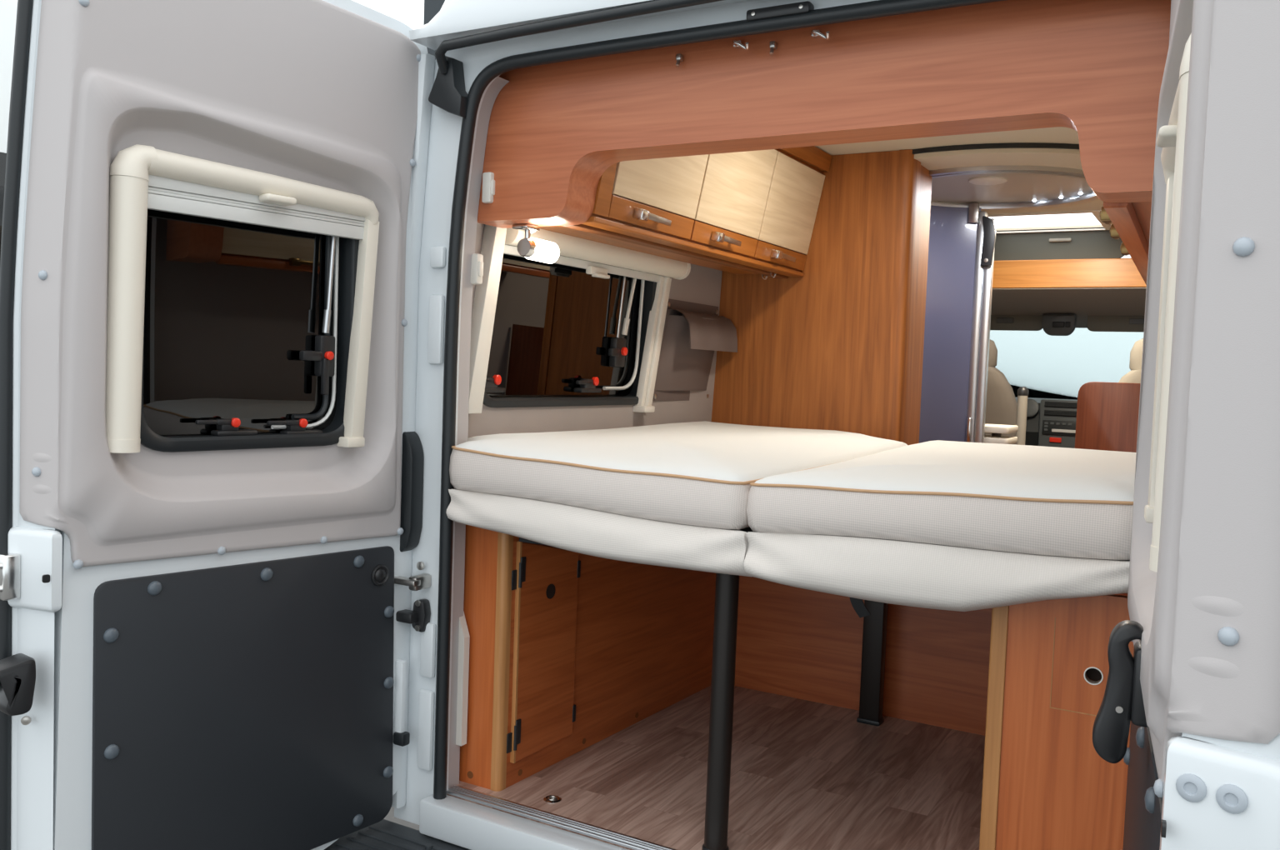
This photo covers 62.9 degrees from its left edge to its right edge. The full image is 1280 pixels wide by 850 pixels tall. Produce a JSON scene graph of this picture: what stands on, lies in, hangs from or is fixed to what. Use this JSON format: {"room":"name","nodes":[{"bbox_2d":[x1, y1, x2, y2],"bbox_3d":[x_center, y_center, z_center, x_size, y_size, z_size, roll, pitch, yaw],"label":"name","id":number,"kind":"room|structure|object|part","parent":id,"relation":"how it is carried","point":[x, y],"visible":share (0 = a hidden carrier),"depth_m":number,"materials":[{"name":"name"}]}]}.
{"room":"vehicle interior","nodes":[
{"label":"vehicle interior","id":0,"kind":"room"},
{"bbox_2d":[409,0,752,49],"bbox_3d":[1.188,-1.045,3.642,1.610,0.364,4.004,4,3,30],"label":"roof","id":1,"kind":"structure","parent":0,"point":[456,18],"depth_m":2.19,"materials":[{"name":"white paint"}]},
{"bbox_2d":[467,222,722,438],"bbox_3d":[0.361,-0.038,3.952,0.085,1.795,3.446,4,3,30],"label":"wall","id":2,"kind":"structure","parent":0,"point":[702,285],"depth_m":3.19,"materials":[{"name":"beige plastic"}]},
{"bbox_2d":[482,244,656,407],"bbox_3d":[-0.194,-0.284,2.957,0.076,0.460,0.870,4,3,30],"label":"window","id":3,"kind":"structure","parent":2,"relation":"in","point":[563,335],"depth_m":2.97,"materials":[{"name":"black glass"}]},
{"bbox_2d":[468,224,690,413],"bbox_3d":[-0.142,-0.280,2.946,0.089,0.504,1.046,4,3,30],"label":"window blind","id":4,"kind":"object","parent":3,"relation":"attached to","point":[495,239],"visible":0.77,"depth_m":2.85,"materials":[{"name":"white plastic"}]},
{"bbox_3d":[-0.387,-0.259,2.548,0.060,0.461,0.112,4,3,30],"label":"rail","id":5,"kind":"part","parent":4,"relation":"part of","materials":[{"name":"white plastic"}]},
{"bbox_3d":[-0.119,-0.433,2.967,0.028,0.028,0.090,4,3,30],"label":"pull handle","id":6,"kind":"part","parent":4,"relation":"part of","materials":[{"name":"white plastic"}]},
{"bbox_3d":[0.043,-0.261,3.316,0.143,0.416,0.042,-1,4,-45],"label":"rail","id":7,"kind":"part","parent":4,"relation":"part of","materials":[{"name":"white plastic"}]},
{"bbox_3d":[-0.055,-0.376,3.177,0.027,0.221,0.008,1,3,-22],"label":"stay arm","id":8,"kind":"part","parent":3,"relation":"part of","materials":[{"name":"silver metal"}]},
{"bbox_3d":[-0.028,-0.384,3.218,0.057,0.218,0.018,0,4,-38],"label":"stay arm","id":9,"kind":"part","parent":3,"relation":"part of","materials":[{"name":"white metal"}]},
{"bbox_2d":[539,145,832,279],"bbox_3d":[0.138,-0.684,3.026,0.382,0.423,1.330,4,3,30],"label":"locker","id":10,"kind":"object","parent":2,"relation":"attached to","point":[750,212],"visible":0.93,"depth_m":2.95,"materials":[{"name":"brown wood"}]},
{"bbox_3d":[0.064,-0.679,2.617,0.068,0.265,0.421,4,3,30],"label":"door","id":11,"kind":"part","parent":10,"relation":"part of","materials":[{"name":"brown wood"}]},
{"bbox_3d":[0.038,-0.515,2.616,0.027,0.018,0.128,4,3,30],"label":"handle","id":12,"kind":"part","parent":10,"relation":"part of","materials":[{"name":"silver metal"}]},
{"bbox_3d":[0.162,-0.493,3.018,0.034,0.018,1.330,4,3,30],"label":"light rail","id":13,"kind":"part","parent":10,"relation":"part of","materials":[{"name":"brown wood"}]},
{"bbox_3d":[0.205,-0.494,2.993,0.052,0.014,1.330,4,3,30],"label":"rail","id":14,"kind":"part","parent":10,"relation":"part of","materials":[{"name":"brown wood"}]},
{"bbox_3d":[0.252,-0.527,2.989,0.027,0.018,0.128,4,3,30],"label":"handle","id":15,"kind":"part","parent":10,"relation":"part of","materials":[{"name":"silver metal"}]},
{"bbox_3d":[0.276,-0.691,2.988,0.068,0.265,0.420,4,3,30],"label":"door","id":16,"kind":"part","parent":10,"relation":"part of","materials":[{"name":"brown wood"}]},
{"bbox_3d":[0.466,-0.539,3.362,0.027,0.018,0.128,4,3,30],"label":"handle","id":17,"kind":"part","parent":10,"relation":"part of","materials":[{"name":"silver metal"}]},
{"bbox_3d":[0.487,-0.703,3.354,0.068,0.265,0.408,4,3,30],"label":"door","id":18,"kind":"part","parent":10,"relation":"part of","materials":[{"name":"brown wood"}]},
{"bbox_3d":[0.304,-0.853,2.945,0.034,0.066,1.296,4,3,30],"label":"rail","id":19,"kind":"part","parent":10,"relation":"part of","materials":[{"name":"brown wood"}]},
{"bbox_2d":[652,298,737,400],"bbox_3d":[0.198,-0.246,3.526,0.104,0.333,0.455,4,3,30],"label":"pocket","id":20,"kind":"object","parent":2,"relation":"attached to","point":[692,332],"visible":0.98,"depth_m":3.47,"materials":[{"name":"beige fabric"}]},
{"bbox_2d":[391,0,877,849],"bbox_3d":[0.203,0.083,2.019,1.770,1.825,0.069,4,3,30],"label":"door frame","id":21,"kind":"structure","parent":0,"point":[458,822],"depth_m":2.40,"materials":[{"name":"white paint"}]},
{"bbox_2d":[0,0,427,849],"bbox_3d":[-0.826,0.024,2.113,0.144,1.880,0.910,4,4,39],"label":"door","id":22,"kind":"structure","parent":21,"relation":"in","point":[206,260],"depth_m":2.04,"materials":[{"name":"white paint"}]},
{"bbox_3d":[-1.080,0.447,1.793,0.056,0.096,0.068,4,4,38],"label":"latch handle","id":23,"kind":"part","parent":22,"relation":"part of","materials":[{"name":"black plastic"}]},
{"bbox_3d":[-0.928,-0.238,1.897,0.065,0.543,0.085,4,3,30],"label":"blind frame","id":24,"kind":"part","parent":22,"relation":"part of","materials":[{"name":"beige plastic"}]},
{"bbox_3d":[-0.814,-0.223,2.151,0.004,0.488,0.462,4,4,38],"label":"pane","id":25,"kind":"part","parent":22,"relation":"part of","materials":[{"name":"glass"}]},
{"bbox_2d":[147,174,365,239],"bbox_3d":[-0.756,-0.434,2.113,0.019,0.062,0.506,4,4,38],"label":"blind","id":26,"kind":"object","parent":22,"relation":"attached to","point":[254,208],"depth_m":2.10,"materials":[{"name":"white plastic"}]},
{"bbox_3d":[-0.728,-0.453,2.102,0.036,0.015,0.068,4,4,38],"label":"pull handle","id":27,"kind":"part","parent":22,"relation":"part of","materials":[{"name":"beige plastic"}]},
{"bbox_3d":[-0.674,-0.328,2.273,0.028,0.256,0.016,0,4,-38],"label":"stay arm","id":28,"kind":"part","parent":22,"relation":"part of","materials":[{"name":"silver metal"}]},
{"bbox_3d":[-0.618,-0.211,2.313,0.038,0.482,0.065,4,4,38],"label":"guide rail","id":29,"kind":"part","parent":22,"relation":"part of","materials":[{"name":"beige plastic"}]},
{"bbox_2d":[324,819,470,849],"bbox_3d":[0.077,1.097,1.946,1.850,0.220,0.310,4,3,30],"label":"bumper cover","id":30,"kind":"object","parent":21,"relation":"attached to","point":[385,834],"visible":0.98,"depth_m":2.38,"materials":[{"name":"grey plastic"}]},
{"bbox_2d":[393,659,409,746],"bbox_3d":[-0.556,0.646,2.436,0.040,0.198,0.025,4,3,30],"label":"stay","id":31,"kind":"object","parent":21,"relation":"attached to","point":[401,737],"depth_m":2.43,"materials":[{"name":"white paint"}]},
{"bbox_2d":[400,431,424,551],"bbox_3d":[-0.542,0.161,2.436,0.064,0.298,0.044,4,3,30],"label":"handle","id":32,"kind":"object","parent":21,"relation":"attached to","point":[412,457],"depth_m":2.41,"materials":[{"name":"black plastic"}]},
{"bbox_2d":[394,561,430,590],"bbox_3d":[-0.533,0.347,2.425,0.083,0.062,0.065,4,3,30],"label":"door latch","id":33,"kind":"object","parent":21,"relation":"in","point":[419,582],"depth_m":2.40,"materials":[{"name":"silver metal"}]},
{"bbox_2d":[395,599,430,632],"bbox_3d":[-0.535,0.442,2.438,0.087,0.076,0.050,4,3,30],"label":"bracket","id":34,"kind":"object","parent":21,"relation":"attached to","point":[419,617],"visible":0.93,"depth_m":2.42,"materials":[{"name":"black plastic"}]},
{"bbox_2d":[428,55,467,118],"bbox_3d":[-0.424,-0.753,2.340,0.097,0.140,0.042,4,3,30],"label":"corner gusset","id":35,"kind":"object","parent":21,"relation":"attached to","point":[448,92],"visible":0.96,"depth_m":2.32,"materials":[{"name":"black plastic"}]},
{"bbox_2d":[455,611,469,745],"bbox_3d":[-0.443,0.594,2.494,0.070,0.330,0.020,4,3,30],"label":"trim","id":36,"kind":"structure","parent":21,"relation":"attached to","point":[463,637],"depth_m":2.48,"materials":[{"name":"white plastic"}]},
{"bbox_2d":[470,253,483,284],"bbox_3d":[-0.380,-0.363,2.435,0.030,0.070,0.024,4,3,30],"label":"clip","id":37,"kind":"object","parent":21,"relation":"attached to","point":[477,268],"visible":1,"depth_m":2.42,"materials":[{"name":"white plastic"}]},
{"bbox_2d":[448,76,509,788],"bbox_3d":[-0.380,0.058,2.420,0.098,1.681,0.046,4,3,30],"label":"trim","id":38,"kind":"structure","parent":21,"relation":"attached to","point":[498,83],"depth_m":2.43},
{"bbox_2d":[446,785,676,849],"bbox_3d":[0.196,0.901,2.103,1.480,0.010,0.039,4,3,30],"label":"trim","id":39,"kind":"structure","parent":21,"relation":"attached to","point":[598,832],"depth_m":2.31,"materials":[{"name":"silver metal"}]},
{"bbox_2d":[435,0,723,73],"bbox_3d":[0.179,-0.774,1.951,1.453,0.075,0.054,4,3,30],"label":"trim","id":40,"kind":"structure","parent":21,"relation":"attached to","point":[656,6],"depth_m":2.12,"materials":[{"name":"black rubber"}]},
{"bbox_2d":[746,0,814,21],"bbox_3d":[0.261,-0.772,1.957,0.128,0.022,0.033,4,3,30],"label":"roof fitting","id":41,"kind":"object","parent":21,"relation":"attached to","point":[806,7],"visible":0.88,"depth_m":1.94,"materials":[{"name":"black plastic"}]},
{"bbox_2d":[433,0,1171,799],"bbox_3d":[0.200,0.089,2.019,1.525,1.724,0.045,4,3,30],"label":"door seal","id":42,"kind":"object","parent":21,"relation":"attached to","point":[879,8],"depth_m":2.33,"materials":[{"name":"black rubber"}]},
{"bbox_2d":[1092,0,1279,849],"bbox_3d":[0.665,0.121,1.280,0.180,1.880,0.866,3,3,22],"label":"door","id":43,"kind":"structure","parent":21,"relation":"in","point":[1198,692],"depth_m":0.93,"materials":[{"name":"white paint"}]},
{"bbox_3d":[0.571,0.314,1.233,0.065,0.167,0.054,4,3,30],"label":"grab handle","id":44,"kind":"part","parent":43,"relation":"part of","materials":[{"name":"black plastic"}]},
{"bbox_3d":[0.772,-0.119,1.517,0.038,0.482,0.065,3,3,23],"label":"guide rail","id":45,"kind":"part","parent":43,"relation":"part of","materials":[{"name":"beige plastic"}]},
{"bbox_3d":[0.665,-0.360,1.304,0.036,0.015,0.068,3,3,23],"label":"pull handle","id":46,"kind":"part","parent":43,"relation":"part of","materials":[{"name":"beige plastic"}]},
{"bbox_3d":[0.561,-0.139,1.042,0.065,0.543,0.084,4,3,30],"label":"blind frame","id":47,"kind":"part","parent":43,"relation":"part of","materials":[{"name":"beige plastic"}]},
{"bbox_2d":[446,685,984,849],"bbox_3d":[1.362,0.866,4.067,1.950,0.050,4.600,4,3,30],"label":"floor","id":48,"kind":"structure","parent":0,"point":[806,775],"depth_m":2.58,"materials":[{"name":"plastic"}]},
{"bbox_2d":[543,795,561,803],"bbox_3d":[-0.203,0.869,2.430,0.042,0.008,0.042,4,3,30],"label":"ring","id":49,"kind":"object","parent":48,"relation":"on","point":[552,798],"visible":1,"depth_m":2.42,"materials":[{"name":"silver metal"}]},
{"bbox_2d":[459,524,715,791],"bbox_3d":[-0.097,0.522,2.949,0.181,0.650,1.103,4,4,32],"label":"storage cabinet","id":50,"kind":"object","parent":48,"relation":"on","point":[569,651],"visible":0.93,"depth_m":2.64,"materials":[{"name":"brown wood"}]},
{"bbox_3d":[-0.395,0.535,2.500,0.149,0.650,0.020,4,3,30],"label":"panel","id":51,"kind":"part","parent":50,"relation":"part of","materials":[{"name":"brown wood"}]},
{"bbox_3d":[-0.236,0.537,2.584,0.020,0.531,0.239,4,4,32],"label":"door","id":52,"kind":"part","parent":50,"relation":"part of","materials":[{"name":"brown wood"}]},
{"bbox_2d":[711,149,932,444],"bbox_3d":[0.618,-0.040,3.689,0.690,1.744,0.266,4,3,30],"label":"wardrobe","id":53,"kind":"object","parent":48,"relation":"on","point":[837,346],"visible":0.5,"depth_m":3.51,"materials":[{"name":"brown wood"}]},
{"bbox_3d":[0.849,-0.019,3.450,0.050,1.744,0.081,4,3,30],"label":"edge post","id":54,"kind":"part","parent":53,"relation":"part of","materials":[{"name":"brown wood"}]},
{"bbox_3d":[0.913,-0.023,3.567,0.035,1.744,0.185,4,3,30],"label":"panel","id":55,"kind":"part","parent":53,"relation":"part of","materials":[{"name":"brown wood"}]},
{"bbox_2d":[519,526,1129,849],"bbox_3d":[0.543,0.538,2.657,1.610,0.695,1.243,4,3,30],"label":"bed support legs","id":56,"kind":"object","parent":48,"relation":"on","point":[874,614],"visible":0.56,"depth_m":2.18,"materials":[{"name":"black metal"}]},
{"bbox_2d":[449,420,907,529],"bbox_3d":[0.221,0.091,2.864,0.843,0.144,1.571,4,3,30],"label":"mattress","id":57,"kind":"object","parent":56,"relation":"on","point":[694,473],"visible":0.92,"depth_m":2.24,"materials":[{"name":"fabric"}]},
{"bbox_2d":[446,489,750,576],"bbox_3d":[-0.111,0.221,2.192,0.740,0.111,0.076,4,3,30],"label":"cushion","id":58,"kind":"object","parent":57,"relation":"hanging from","point":[572,528],"visible":1,"depth_m":2.14,"materials":[{"name":"fabric"}]},
{"bbox_3d":[0.172,0.582,2.187,0.052,0.630,0.049,4,3,30],"label":"leg","id":59,"kind":"part","parent":56,"relation":"part of","materials":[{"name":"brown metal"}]},
{"bbox_3d":[0.685,0.549,3.042,0.060,0.618,0.043,4,3,30],"label":"leg","id":60,"kind":"part","parent":56,"relation":"part of","materials":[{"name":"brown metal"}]},
{"bbox_2d":[746,440,1136,559],"bbox_3d":[0.899,0.137,2.389,0.810,0.148,1.417,4,3,30],"label":"mattress","id":61,"kind":"object","parent":56,"relation":"on","point":[1051,501],"visible":0.75,"depth_m":1.85,"materials":[{"name":"fabric"}]},
{"bbox_2d":[744,531,1129,611],"bbox_3d":[0.503,0.263,1.842,0.675,0.127,0.071,4,3,28],"label":"cushion","id":62,"kind":"object","parent":61,"relation":"hanging from","point":[887,571],"visible":0.97,"depth_m":1.82,"materials":[{"name":"fabric"}]},
{"bbox_2d":[734,575,992,735],"bbox_3d":[0.731,0.542,3.122,1.085,0.650,0.018,4,3,30],"label":"panel","id":63,"kind":"object","parent":48,"relation":"on","point":[792,642],"visible":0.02,"depth_m":3.17,"materials":[{"name":"brown wood"}]},
{"bbox_2d":[984,339,1017,444],"bbox_3d":[1.744,0.170,5.401,0.490,1.225,0.670,4,3,30],"label":"chair","id":64,"kind":"object","parent":48,"relation":"on","point":[1001,404],"visible":0.19,"depth_m":5.05,"materials":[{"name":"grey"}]},
{"bbox_2d":[984,423,1018,444],"bbox_3d":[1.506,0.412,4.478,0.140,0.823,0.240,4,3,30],"label":"armrest","id":65,"kind":"object","parent":64,"relation":"attached to","point":[997,430],"visible":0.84,"depth_m":4.36,"materials":[{"name":"beige fabric"}]},
{"bbox_3d":[1.506,0.423,4.479,0.040,0.800,0.039,4,3,30],"label":"leg","id":66,"kind":"part","parent":65,"relation":"part of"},
{"bbox_2d":[1015,386,1028,444],"bbox_3d":[1.702,0.322,4.720,0.048,0.991,0.048,4,3,30],"label":"post","id":67,"kind":"object","parent":48,"relation":"on","point":[1022,392],"visible":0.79,"depth_m":4.68,"materials":[{"name":"beige plastic"}]},
{"bbox_2d":[979,594,1134,849],"bbox_3d":[1.007,0.596,2.308,0.257,0.650,1.116,4,3,30],"label":"storage cabinet","id":68,"kind":"object","parent":48,"relation":"on","point":[1046,785],"visible":0.85,"depth_m":1.83,"materials":[{"name":"brown wood"}]},
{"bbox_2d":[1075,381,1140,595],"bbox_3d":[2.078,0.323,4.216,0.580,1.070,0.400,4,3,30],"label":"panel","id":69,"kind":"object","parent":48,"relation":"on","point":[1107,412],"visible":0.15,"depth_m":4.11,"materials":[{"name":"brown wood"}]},
{"bbox_2d":[1118,338,1143,383],"bbox_3d":[2.368,0.224,4.813,0.440,1.225,0.670,4,3,30],"label":"chair","id":70,"kind":"object","parent":48,"relation":"on","point":[1133,376],"visible":0.1,"depth_m":4.55,"materials":[{"name":"beige leather"}]},
{"bbox_3d":[2.268,0.028,4.616,0.440,0.530,0.240,4,3,30],"label":"backrest","id":71,"kind":"part","parent":70,"relation":"part of","materials":[{"name":"beige leather"}]},
{"bbox_2d":[815,126,1112,231],"bbox_3d":[1.191,-0.909,3.546,1.735,0.045,3.616,4,3,30],"label":"ceiling","id":72,"kind":"structure","parent":0,"point":[1057,134],"depth_m":3.28,"materials":[{"name":"beige"}]},
{"bbox_2d":[477,0,1170,228],"bbox_3d":[0.308,-0.629,2.097,1.527,0.404,0.113,4,3,30],"label":"pelmet","id":73,"kind":"object","parent":72,"relation":"attached to","point":[1093,68],"visible":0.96,"depth_m":1.99,"materials":[{"name":"brown wood"}]},
{"bbox_2d":[481,171,494,203],"bbox_3d":[-0.346,-0.546,2.409,0.030,0.070,0.024,4,3,30],"label":"clip","id":74,"kind":"object","parent":73,"relation":"attached to","point":[488,182],"visible":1,"depth_m":2.40,"materials":[{"name":"white plastic"}]},
{"bbox_2d":[512,223,559,263],"bbox_3d":[-0.246,-0.436,2.499,0.056,0.088,0.128,4,3,30],"label":"reading lamp","id":75,"kind":"object","parent":73,"relation":"attached to","point":[532,248],"visible":0.99,"depth_m":2.47,"materials":[{"name":"silver metal"}]},
{"bbox_3d":[-0.265,-0.452,2.470,0.014,0.032,0.014,4,3,30],"label":"stem","id":76,"kind":"part","parent":75,"relation":"part of","materials":[{"name":"silver metal"}]},
{"bbox_3d":[-0.238,-0.419,2.515,0.056,0.054,0.092,4,3,30],"label":"lamp shade","id":77,"kind":"part","parent":75,"relation":"part of","materials":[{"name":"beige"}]},
{"bbox_2d":[675,53,683,66],"bbox_3d":[0.080,-0.748,2.146,0.012,0.027,0.019,4,3,30],"label":"clip","id":78,"kind":"object","parent":73,"relation":"attached to","point":[679,57],"visible":1,"depth_m":2.14,"materials":[{"name":"silver metal"}]},
{"bbox_2d":[732,40,749,50],"bbox_3d":[0.196,-0.748,2.059,0.028,0.030,0.066,1,3,-12],"label":"coat hook","id":79,"kind":"object","parent":73,"relation":"attached to","point":[737,44],"visible":1,"depth_m":2.05,"materials":[{"name":"silver metal"}]},
{"bbox_2d":[769,40,777,54],"bbox_3d":[0.260,-0.736,2.043,0.012,0.027,0.019,4,3,30],"label":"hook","id":80,"kind":"object","parent":73,"relation":"attached to","point":[773,45],"visible":1,"depth_m":2.04,"materials":[{"name":"silver metal"}]},
{"bbox_2d":[810,29,829,39],"bbox_3d":[0.338,-0.738,1.978,0.028,0.030,0.066,1,3,-12],"label":"coat hook","id":81,"kind":"object","parent":73,"relation":"attached to","point":[814,33],"visible":1,"depth_m":1.97,"materials":[{"name":"silver metal"}]},
{"bbox_2d":[987,210,1110,234],"bbox_3d":[1.833,-0.938,4.792,0.560,0.032,0.585,4,3,30],"label":"window","id":82,"kind":"structure","parent":72,"relation":"attached to","point":[1088,217],"depth_m":4.83,"materials":[{"name":"white glass"}]},
{"bbox_3d":[1.835,-0.950,4.793,0.510,0.008,0.540,4,3,30],"label":"pane","id":83,"kind":"part","parent":82,"relation":"part of","materials":[{"name":"white glass"}]},
{"bbox_2d":[912,142,1099,209],"bbox_3d":[1.230,-0.871,3.711,1.057,0.044,1.057,1,3,-18],"label":"ceiling","id":84,"kind":"structure","parent":0,"point":[1013,176],"depth_m":3.61,"materials":[{"name":"beige plastic"}]},
{"bbox_2d":[919,202,995,443],"bbox_3d":[1.131,-0.044,4.162,0.575,1.700,0.151,1,3,-24],"label":"shower door","id":85,"kind":"structure","parent":84,"relation":"attached to","point":[962,240],"depth_m":4.23,"materials":[{"name":"plastic"}]},
{"bbox_3d":[1.331,0.029,4.233,0.018,0.120,0.024,4,3,30],"label":"handle","id":86,"kind":"part","parent":85,"relation":"part of","materials":[{"name":"silver metal"}]},
{"bbox_3d":[1.366,-0.026,4.253,0.068,1.670,0.045,4,3,30],"label":"edge post","id":87,"kind":"part","parent":85,"relation":"part of","materials":[{"name":"silver metal"}]},
{"bbox_3d":[1.144,-0.881,3.564,1.254,0.014,0.632,4,3,30],"label":"edge trim","id":88,"kind":"part","parent":84,"relation":"part of","materials":[{"name":"plastic"}]},
{"bbox_2d":[990,287,1146,328],"bbox_3d":[2.267,-0.673,5.511,1.810,0.265,1.150,4,3,30],"label":"header","id":89,"kind":"structure","parent":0,"point":[1082,302],"depth_m":5.27,"materials":[{"name":"grey"}]},
{"bbox_2d":[990,315,1042,330],"bbox_3d":[2.012,-0.578,5.802,0.430,0.105,0.035,4,3,30],"label":"sun visor","id":90,"kind":"object","parent":89,"relation":"attached to","point":[1002,322],"visible":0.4,"depth_m":5.76,"materials":[{"name":"grey plastic"}]},
{"bbox_2d":[994,230,1124,260],"bbox_3d":[1.916,-0.869,5.087,0.900,0.144,0.045,4,3,30],"label":"compartment","id":91,"kind":"object","parent":89,"relation":"on","point":[1077,244],"visible":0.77,"depth_m":5.03,"materials":[{"name":"grey"}]},
{"bbox_3d":[2.014,-0.887,5.013,0.100,0.015,0.016,4,3,30],"label":"pull handle","id":92,"kind":"part","parent":91,"relation":"part of","materials":[{"name":"silver metal"}]},
{"bbox_2d":[1041,313,1076,335],"bbox_3d":[2.244,-0.538,5.604,0.165,0.117,0.080,4,3,30],"label":"console","id":93,"kind":"object","parent":89,"relation":"attached to","point":[1053,324],"visible":1,"depth_m":5.58,"materials":[{"name":"grey plastic"}]},
{"bbox_2d":[1052,321,1070,327],"bbox_3d":[2.243,-0.534,5.566,0.090,0.030,0.013,4,3,30],"label":"switch","id":94,"kind":"object","parent":93,"relation":"attached to","point":[1055,324],"depth_m":5.56,"materials":[{"name":"black plastic"}]},
{"bbox_2d":[992,258,1146,288],"bbox_3d":[1.919,-0.730,5.058,1.250,0.134,0.040,4,3,30],"label":"shelf","id":95,"kind":"object","parent":89,"relation":"attached to","point":[1093,272],"visible":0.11,"depth_m":4.97,"materials":[{"name":"brown wood"}]},
{"bbox_2d":[1086,315,1144,332],"bbox_3d":[2.592,-0.539,5.470,0.470,0.105,0.035,4,3,30],"label":"sun visor","id":96,"kind":"object","parent":89,"relation":"attached to","point":[1094,323],"visible":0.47,"depth_m":5.51,"materials":[{"name":"grey plastic"}]},
{"bbox_3d":[1.845,0.060,3.103,0.050,1.795,3.446,4,3,30],"label":"wall","id":97,"kind":"structure","parent":0,"visible":0},
{"bbox_2d":[1099,201,1151,284],"bbox_3d":[1.518,-0.625,2.845,0.330,0.422,2.382,4,3,30],"label":"locker","id":98,"kind":"object","parent":97,"relation":"attached to","point":[1131,222],"visible":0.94,"depth_m":2.15,"materials":[{"name":"brown wood"}]},
{"bbox_3d":[0.968,-0.426,2.146,0.034,0.028,0.112,4,3,30],"label":"handle","id":99,"kind":"part","parent":98,"relation":"part of","materials":[{"name":"gold metal"}]},
{"bbox_3d":[1.086,-0.434,2.366,0.034,0.028,0.112,4,3,30],"label":"handle","id":100,"kind":"part","parent":98,"relation":"part of","materials":[{"name":"gold metal"}]},
{"bbox_3d":[1.243,-0.444,2.656,0.034,0.028,0.112,4,3,30],"label":"handle","id":101,"kind":"part","parent":98,"relation":"part of","materials":[{"name":"gold metal"}]},
{"bbox_3d":[2.645,0.394,6.286,1.820,0.850,0.650,4,3,30],"label":"wall","id":102,"kind":"structure","parent":0,"visible":0},
{"bbox_2d":[1005,375,1079,399],"bbox_3d":[2.672,-0.295,6.264,1.630,0.630,0.638,4,3,30],"label":"window","id":103,"kind":"structure","parent":102,"relation":"in","point":[1037,390],"depth_m":6.48,"materials":[{"name":"clear glass"}]},
{"bbox_2d":[1015,397,1077,448],"bbox_3d":[2.531,0.140,6.038,1.660,0.575,0.980,4,3,30],"label":"dashboard","id":104,"kind":"object","parent":102,"relation":"attached to","point":[1050,422],"visible":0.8,"depth_m":5.66,"materials":[{"name":"black plastic"}]},
{"bbox_2d":[1026,399,1039,416],"bbox_3d":[2.153,-0.095,5.782,0.100,0.101,0.036,4,3,30],"label":"air vent","id":105,"kind":"object","parent":104,"relation":"attached to","point":[1032,406],"depth_m":5.77,"materials":[{"name":"grey plastic"}]},
{"bbox_2d":[1044,409,1076,416],"bbox_3d":[2.339,-0.059,5.592,0.335,0.030,0.023,4,3,30],"label":"air vent","id":106,"kind":"object","parent":104,"relation":"attached to","point":[1047,412],"depth_m":5.63,"materials":[{"name":"black plastic"}]},
{"bbox_2d":[1044,400,1077,408],"bbox_3d":[2.340,-0.105,5.590,0.335,0.030,0.023,4,3,30],"label":"air vent","id":107,"kind":"object","parent":104,"relation":"attached to","point":[1047,404],"depth_m":5.63,"materials":[{"name":"black plastic"}]},
{"label":"outside","id":108,"kind":"structure","parent":0,"visible":0},
{"bbox_2d":[383,806,419,830],"bbox_3d":[4.825,1.131,12.123,26.000,0.060,38.000,4,3,30],"label":"ground","id":109,"kind":"structure","parent":108,"point":[390,817],"depth_m":3.56,"materials":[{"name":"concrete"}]},
{"bbox_2d":[0,0,17,259],"bbox_3d":[-2.507,-0.367,6.349,2.040,3.010,6.575,4,3,30],"label":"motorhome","id":110,"kind":"object","parent":109,"relation":"on","point":[8,8],"visible":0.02,"depth_m":4.19,"materials":[{"name":"white metal"}]},
{"bbox_2d":[423,0,444,59],"bbox_3d":[-0.948,-1.520,5.057,0.150,5.560,0.150,4,3,30],"label":"lamp post","id":111,"kind":"object","parent":109,"relation":"on","point":[432,7],"visible":0.02,"depth_m":4.98,"materials":[{"name":"grey"}]}
]}

